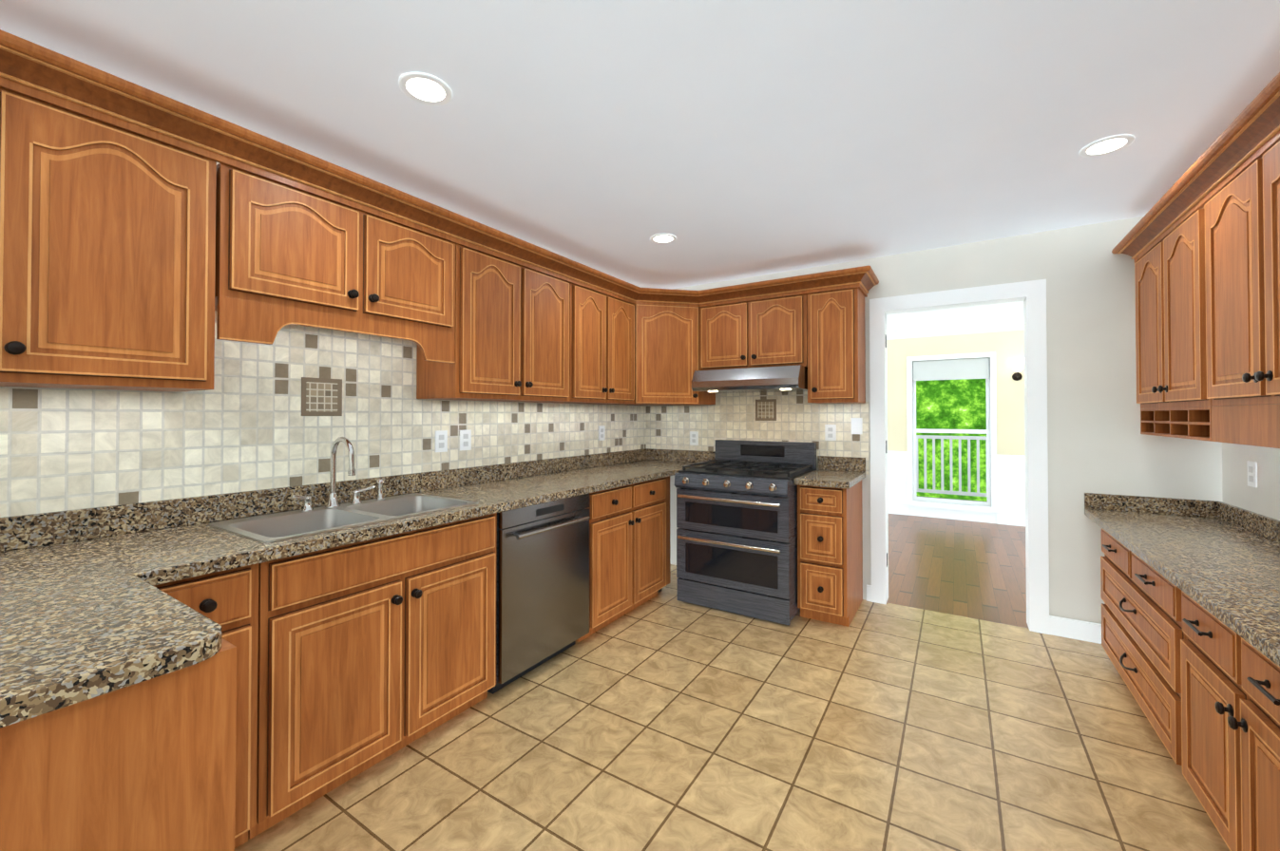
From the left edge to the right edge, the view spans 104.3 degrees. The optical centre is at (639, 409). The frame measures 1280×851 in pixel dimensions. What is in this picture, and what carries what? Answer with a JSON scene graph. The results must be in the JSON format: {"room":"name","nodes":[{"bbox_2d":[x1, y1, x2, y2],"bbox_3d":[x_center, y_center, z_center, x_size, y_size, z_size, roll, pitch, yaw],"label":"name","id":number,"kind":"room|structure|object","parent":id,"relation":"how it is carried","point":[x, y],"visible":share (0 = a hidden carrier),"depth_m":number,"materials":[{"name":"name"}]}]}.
{"room":"kitchen","nodes":[
{"label":"kitchen","id":0,"kind":"room"},
{"bbox_2d":[0,0,1279,332],"bbox_3d":[0.808,-1.144,2.396,3.860,0.100,10.240,0,-1,33],"label":"ceiling","id":1,"kind":"structure","parent":0,"point":[730,139],"depth_m":1.79,"materials":[{"name":"white paint"}]},
{"bbox_2d":[398,72,452,105],"bbox_3d":[-0.732,-1.098,1.700,0.172,0.006,0.171,0,-1,33],"label":"recessed light","id":2,"kind":"object","parent":1,"relation":"in","point":[427,87],"depth_m":1.70,"materials":[{"name":"white plastic"}]},
{"bbox_2d":[649,233,676,244],"bbox_3d":[0.149,-1.081,3.136,0.168,0.006,0.174,0,-1,33],"label":"recessed light","id":3,"kind":"object","parent":1,"relation":"in","point":[662,238],"depth_m":3.14,"materials":[{"name":"white plastic"}]},
{"bbox_2d":[1079,133,1135,157],"bbox_3d":[1.931,-1.093,2.057,0.169,0.006,0.177,0,-1,33],"label":"recessed light","id":4,"kind":"object","parent":1,"relation":"in","point":[1108,144],"depth_m":2.06,"materials":[{"name":"white plastic"}]},
{"bbox_2d":[234,514,1230,850],"bbox_3d":[0.808,1.396,2.367,3.860,0.100,10.240,0,-1,33],"label":"floor","id":5,"kind":"structure","parent":0,"point":[664,720],"depth_m":1.98,"materials":[{"name":"tile"}]},
{"bbox_2d":[0,585,250,850],"bbox_3d":[-1.731,0.889,0.593,1.228,0.874,1.630,0,-1,33],"label":"base cabinet","id":6,"kind":"object","parent":5,"relation":"on","point":[160,763],"depth_m":0.84,"materials":[{"name":"brown wood"}]},
{"bbox_2d":[0,448,715,728],"bbox_3d":[-0.794,0.398,2.048,1.256,0.140,5.121,0,-1,33],"label":"countertop","id":7,"kind":"structure","parent":6,"relation":"on","point":[88,610],"depth_m":1.45,"materials":[{"name":"brown stone"}]},
{"bbox_2d":[292,437,384,511],"bbox_3d":[-1.261,0.269,2.151,0.193,0.306,0.395,0,-1,33],"label":"gooseneck faucet","id":8,"kind":"object","parent":7,"relation":"on","point":[333,501],"visible":1,"depth_m":2.15,"materials":[{"name":"silver metal"}]},
{"bbox_2d":[209,494,477,542],"bbox_3d":[-1.162,0.516,2.050,0.500,0.190,0.840,0,-1,33],"label":"steel double sink","id":9,"kind":"object","parent":7,"relation":"in","point":[279,526],"visible":0.35,"depth_m":2.04,"materials":[{"name":"grey metal"}]},
{"bbox_2d":[155,559,277,841],"bbox_3d":[-1.467,0.900,1.566,0.611,0.874,0.283,0,-1,33],"label":"base cabinet","id":10,"kind":"object","parent":5,"relation":"on","point":[244,599],"depth_m":1.51,"materials":[{"name":"brown wood"}]},
{"bbox_2d":[487,493,589,694],"bbox_3d":[-0.693,0.914,2.713,0.643,0.872,0.646,0,-1,33],"label":"stainless steel dishwasher","id":11,"kind":"object","parent":5,"relation":"on","point":[542,583],"visible":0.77,"depth_m":2.50,"materials":[{"name":"grey metal"}]},
{"bbox_2d":[575,477,668,642],"bbox_3d":[-0.300,0.921,3.396,0.611,0.874,0.905,0,-1,33],"label":"base cabinet","id":12,"kind":"object","parent":5,"relation":"on","point":[629,525],"depth_m":3.18,"materials":[{"name":"brown wood"}]},
{"bbox_2d":[674,439,816,626],"bbox_3d":[0.770,0.802,3.580,0.790,1.115,0.787,0,-1,33],"label":"gas range","id":13,"kind":"object","parent":5,"relation":"on","point":[736,526],"visible":0.98,"depth_m":3.30,"materials":[{"name":"black metal"}]},
{"bbox_2d":[797,480,862,627],"bbox_3d":[1.291,0.920,3.363,0.300,0.874,0.650,0,-1,33],"label":"base cabinet","id":14,"kind":"object","parent":5,"relation":"on","point":[830,555],"visible":0.98,"depth_m":3.13,"materials":[{"name":"brown wood"}]},
{"bbox_2d":[793,456,865,489],"bbox_3d":[1.298,0.412,3.362,0.331,0.140,0.656,0,-1,33],"label":"countertop","id":15,"kind":"structure","parent":14,"relation":"on","point":[841,472],"depth_m":3.44,"materials":[{"name":"brown stone"}]},
{"bbox_2d":[1100,528,1172,758],"bbox_3d":[2.401,0.976,2.069,0.523,0.734,1.128,0,-1,33],"label":"base cabinet","id":16,"kind":"object","parent":5,"relation":"on","point":[1135,613],"depth_m":2.12,"materials":[{"name":"brown wood"}]},
{"bbox_2d":[1168,581,1218,831],"bbox_3d":[1.962,0.968,1.381,0.524,0.734,0.506,0,-1,33],"label":"base cabinet","id":17,"kind":"object","parent":5,"relation":"on","point":[1202,684],"depth_m":1.62,"materials":[{"name":"brown wood"}]},
{"bbox_2d":[1214,616,1279,850],"bbox_3d":[1.761,0.964,1.065,0.524,0.734,0.506,0,-1,33],"label":"base cabinet","id":18,"kind":"object","parent":5,"relation":"on","point":[1247,683],"depth_m":1.32,"materials":[{"name":"brown wood"}]},
{"bbox_2d":[1084,493,1279,667],"bbox_3d":[2.086,0.537,1.595,0.546,0.130,2.786,0,-1,33],"label":"countertop","id":19,"kind":"structure","parent":18,"relation":"on","point":[1220,561],"depth_m":2.00,"materials":[{"name":"brown stone"}]},
{"bbox_2d":[669,216,1222,624],"bbox_3d":[1.596,0.141,3.646,3.590,2.440,0.120,0,-1,33],"label":"wall","id":20,"kind":"structure","parent":0,"point":[1098,443],"depth_m":2.94,"materials":[{"name":"beige paint"}]},
{"bbox_2d":[699,295,760,370],"bbox_3d":[0.750,-0.562,3.908,0.481,0.530,0.341,0,-1,33],"label":"upper cabinet","id":21,"kind":"object","parent":20,"relation":"attached to","point":[729,329],"depth_m":3.75,"materials":[{"name":"brown wood"}]},
{"bbox_2d":[691,364,807,393],"bbox_3d":[0.857,-0.215,3.728,0.790,0.160,0.518,0,-1,33],"label":"steel range hood","id":22,"kind":"object","parent":21,"relation":"attached to","point":[775,379],"visible":0.92,"depth_m":3.51,"materials":[{"name":"grey metal"}]},
{"bbox_2d":[646,391,870,475],"bbox_3d":[0.846,0.083,4.048,1.877,0.775,0.006,0,-1,33],"label":"tile backsplash","id":23,"kind":"structure","parent":20,"relation":"attached to","point":[732,416],"depth_m":3.98,"materials":[{"name":"tile"}]},
{"bbox_2d":[689,431,698,445],"bbox_3d":[0.466,0.248,4.280,0.075,0.118,0.008,0,-1,33],"label":"outlet","id":24,"kind":"object","parent":23,"relation":"attached to","point":[694,435],"depth_m":4.28,"materials":[{"name":"white plastic"}]},
{"bbox_2d":[755,399,776,420],"bbox_3d":[0.998,0.004,3.946,0.170,0.170,0.003,0,-1,33],"label":"medallion","id":25,"kind":"object","parent":23,"relation":"attached to","point":[765,409],"depth_m":3.94,"materials":[{"name":"brown tile"}]},
{"bbox_2d":[824,424,836,440],"bbox_3d":[1.410,0.171,3.679,0.075,0.118,0.008,0,-1,33],"label":"outlet","id":26,"kind":"object","parent":23,"relation":"attached to","point":[830,429],"depth_m":3.68,"materials":[{"name":"white plastic"}]},
{"bbox_2d":[851,418,862,434],"bbox_3d":[1.562,0.120,3.583,0.075,0.118,0.008,0,-1,33],"label":"outlet","id":27,"kind":"object","parent":23,"relation":"attached to","point":[856,423],"depth_m":3.58,"materials":[{"name":"white plastic"}]},
{"bbox_2d":[760,287,809,367],"bbox_3d":[1.041,-0.564,3.722,0.480,0.530,0.341,0,-1,33],"label":"upper cabinet","id":28,"kind":"object","parent":20,"relation":"attached to","point":[782,314],"depth_m":3.54,"materials":[{"name":"brown wood"}]},
{"bbox_2d":[805,280,866,403],"bbox_3d":[1.385,-0.439,3.502,0.325,0.785,0.341,0,-1,33],"label":"upper cabinet","id":29,"kind":"object","parent":20,"relation":"attached to","point":[835,321],"depth_m":3.36,"materials":[{"name":"brown wood"}]},
{"bbox_2d":[869,279,1049,634],"bbox_3d":[2.089,0.284,3.330,0.980,2.145,0.160,0,-1,33],"label":"door frame","id":30,"kind":"structure","parent":20,"relation":"attached to","point":[1031,295],"depth_m":3.13,"materials":[{"name":"white wood"}]},
{"bbox_2d":[1049,615,1101,644],"bbox_3d":[2.761,1.296,2.807,0.702,0.110,0.016,0,-1,33],"label":"baseboard","id":31,"kind":"structure","parent":20,"relation":"attached to","point":[1079,630],"depth_m":2.93,"materials":[{"name":"white wood"}]},
{"bbox_2d":[887,321,1025,523],"bbox_3d":[3.781,0.173,6.486,3.020,2.440,0.120,0,-1,33],"label":"wall","id":32,"kind":"structure","parent":0,"point":[1005,346],"depth_m":6.15,"materials":[{"name":"beige paint"}]},
{"bbox_2d":[906,351,997,513],"bbox_3d":[3.942,0.276,6.320,0.960,1.950,0.135,0,-1,33],"label":"window","id":33,"kind":"structure","parent":32,"relation":"in","point":[960,367],"depth_m":6.28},
{"bbox_2d":[887,321,1025,526],"bbox_3d":[3.761,0.173,6.463,2.940,2.439,0.109,0,-1,33],"label":"trim","id":34,"kind":"structure","parent":32,"relation":"attached to","point":[1011,520],"depth_m":6.19,"materials":[{"name":"white wood"}]},
{"bbox_2d":[1010,357,1024,381],"bbox_3d":[4.459,-0.474,5.865,0.156,0.260,0.209,0,-1,33],"label":"lamp","id":35,"kind":"object","parent":32,"relation":"attached to","point":[1018,364],"visible":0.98,"depth_m":5.82,"materials":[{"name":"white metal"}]},
{"bbox_2d":[1222,442,1279,520],"bbox_3d":[1.400,0.098,-0.113,0.120,2.440,6.670,0,-1,33],"label":"wall","id":36,"kind":"structure","parent":0,"point":[1263,498],"depth_m":2.36,"materials":[{"name":"beige paint"}]},
{"bbox_2d":[1130,197,1195,410],"bbox_3d":[2.633,-0.427,2.275,0.340,0.835,0.908,0,-1,33],"label":"upper cabinet","id":37,"kind":"object","parent":36,"relation":"attached to","point":[1165,264],"depth_m":2.31,"materials":[{"name":"brown wood"}]},
{"bbox_2d":[1195,117,1279,410],"bbox_3d":[2.144,-0.436,1.509,0.340,0.835,0.909,0,-1,33],"label":"upper cabinet","id":38,"kind":"object","parent":36,"relation":"attached to","point":[1199,243],"depth_m":1.72,"materials":[{"name":"brown wood"}]},
{"bbox_2d":[1246,460,1257,487],"bbox_3d":[2.896,0.306,2.353,0.008,0.118,0.075,0,-1,33],"label":"outlet","id":39,"kind":"object","parent":36,"relation":"attached to","point":[1251,467],"depth_m":2.34,"materials":[{"name":"white plastic"}]},
{"bbox_3d":[-1.729,0.121,1.882,0.120,2.440,6.670,0,-1,33],"label":"wall","id":40,"kind":"structure","parent":0,"visible":0},
{"bbox_2d":[0,67,228,391],"bbox_3d":[-1.796,-0.463,1.336,0.341,0.785,0.950,0,-1,33],"label":"upper cabinet","id":41,"kind":"object","parent":40,"relation":"attached to","point":[143,237],"depth_m":1.43,"materials":[{"name":"brown wood"}]},
{"bbox_2d":[0,310,646,517],"bbox_3d":[-1.325,0.029,2.396,0.006,0.845,5.129,0,-1,33],"label":"tile backsplash","id":42,"kind":"structure","parent":40,"relation":"attached to","point":[243,425],"depth_m":2.05,"materials":[{"name":"tile"}]},
{"bbox_2d":[301,377,342,416],"bbox_3d":[-1.426,-0.055,2.230,0.003,0.170,0.170,0,-1,33],"label":"medallion","id":43,"kind":"object","parent":42,"relation":"attached to","point":[321,396],"depth_m":2.23,"materials":[{"name":"brown tile"}]},
{"bbox_2d":[435,430,447,452],"bbox_3d":[-1.096,0.175,2.741,0.008,0.118,0.075,0,-1,33],"label":"outlet","id":44,"kind":"object","parent":42,"relation":"attached to","point":[441,441],"depth_m":2.74,"materials":[{"name":"white plastic"}]},
{"bbox_2d":[459,429,471,451],"bbox_3d":[-1.010,0.177,2.876,0.008,0.118,0.075,0,-1,33],"label":"outlet","id":45,"kind":"object","parent":42,"relation":"attached to","point":[465,435],"depth_m":2.87,"materials":[{"name":"white plastic"}]},
{"bbox_2d":[598,425,605,440],"bbox_3d":[-0.305,0.189,3.980,0.008,0.118,0.075,0,-1,33],"label":"outlet","id":46,"kind":"object","parent":42,"relation":"attached to","point":[601,429],"depth_m":3.98,"materials":[{"name":"white plastic"}]},
{"bbox_2d":[224,151,463,341],"bbox_3d":[-1.285,-0.612,2.138,0.341,0.470,0.925,0,-1,33],"label":"upper cabinet","id":47,"kind":"object","parent":40,"relation":"attached to","point":[299,251],"depth_m":1.95,"materials":[{"name":"brown wood"}]},
{"bbox_2d":[412,234,573,403],"bbox_3d":[-0.805,-0.446,2.890,0.341,0.785,0.853,0,-1,33],"label":"upper cabinet","id":48,"kind":"object","parent":40,"relation":"attached to","point":[517,343],"depth_m":2.70,"materials":[{"name":"brown wood"}]},
{"bbox_2d":[573,272,642,405],"bbox_3d":[-0.348,-0.438,3.572,0.379,0.785,0.788,0,-1,33],"label":"upper cabinet","id":49,"kind":"object","parent":40,"relation":"attached to","point":[608,321],"depth_m":3.49,"materials":[{"name":"brown wood"}]},
{"bbox_2d":[642,291,715,405],"bbox_3d":[0.160,-0.432,4.075,0.694,0.785,0.691,0,-1,33],"label":"upper cabinet","id":50,"kind":"object","parent":40,"relation":"attached to","point":[671,322],"depth_m":3.85,"materials":[{"name":"brown wood"}]},
{"label":"outside","id":51,"kind":"structure","parent":0,"visible":0},
{"bbox_2d":[916,435,987,502],"bbox_3d":[4.539,0.930,7.127,4.000,1.060,1.770,0,-1,33],"label":"deck railing","id":52,"kind":"object","parent":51,"point":[951,491],"visible":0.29,"depth_m":7.65,"materials":[{"name":"white wood"}]},
{"bbox_2d":[916,379,987,501],"bbox_3d":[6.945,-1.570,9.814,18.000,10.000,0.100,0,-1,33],"label":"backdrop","id":53,"kind":"structure","parent":51,"point":[961,404],"depth_m":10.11,"materials":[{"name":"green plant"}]}
]}

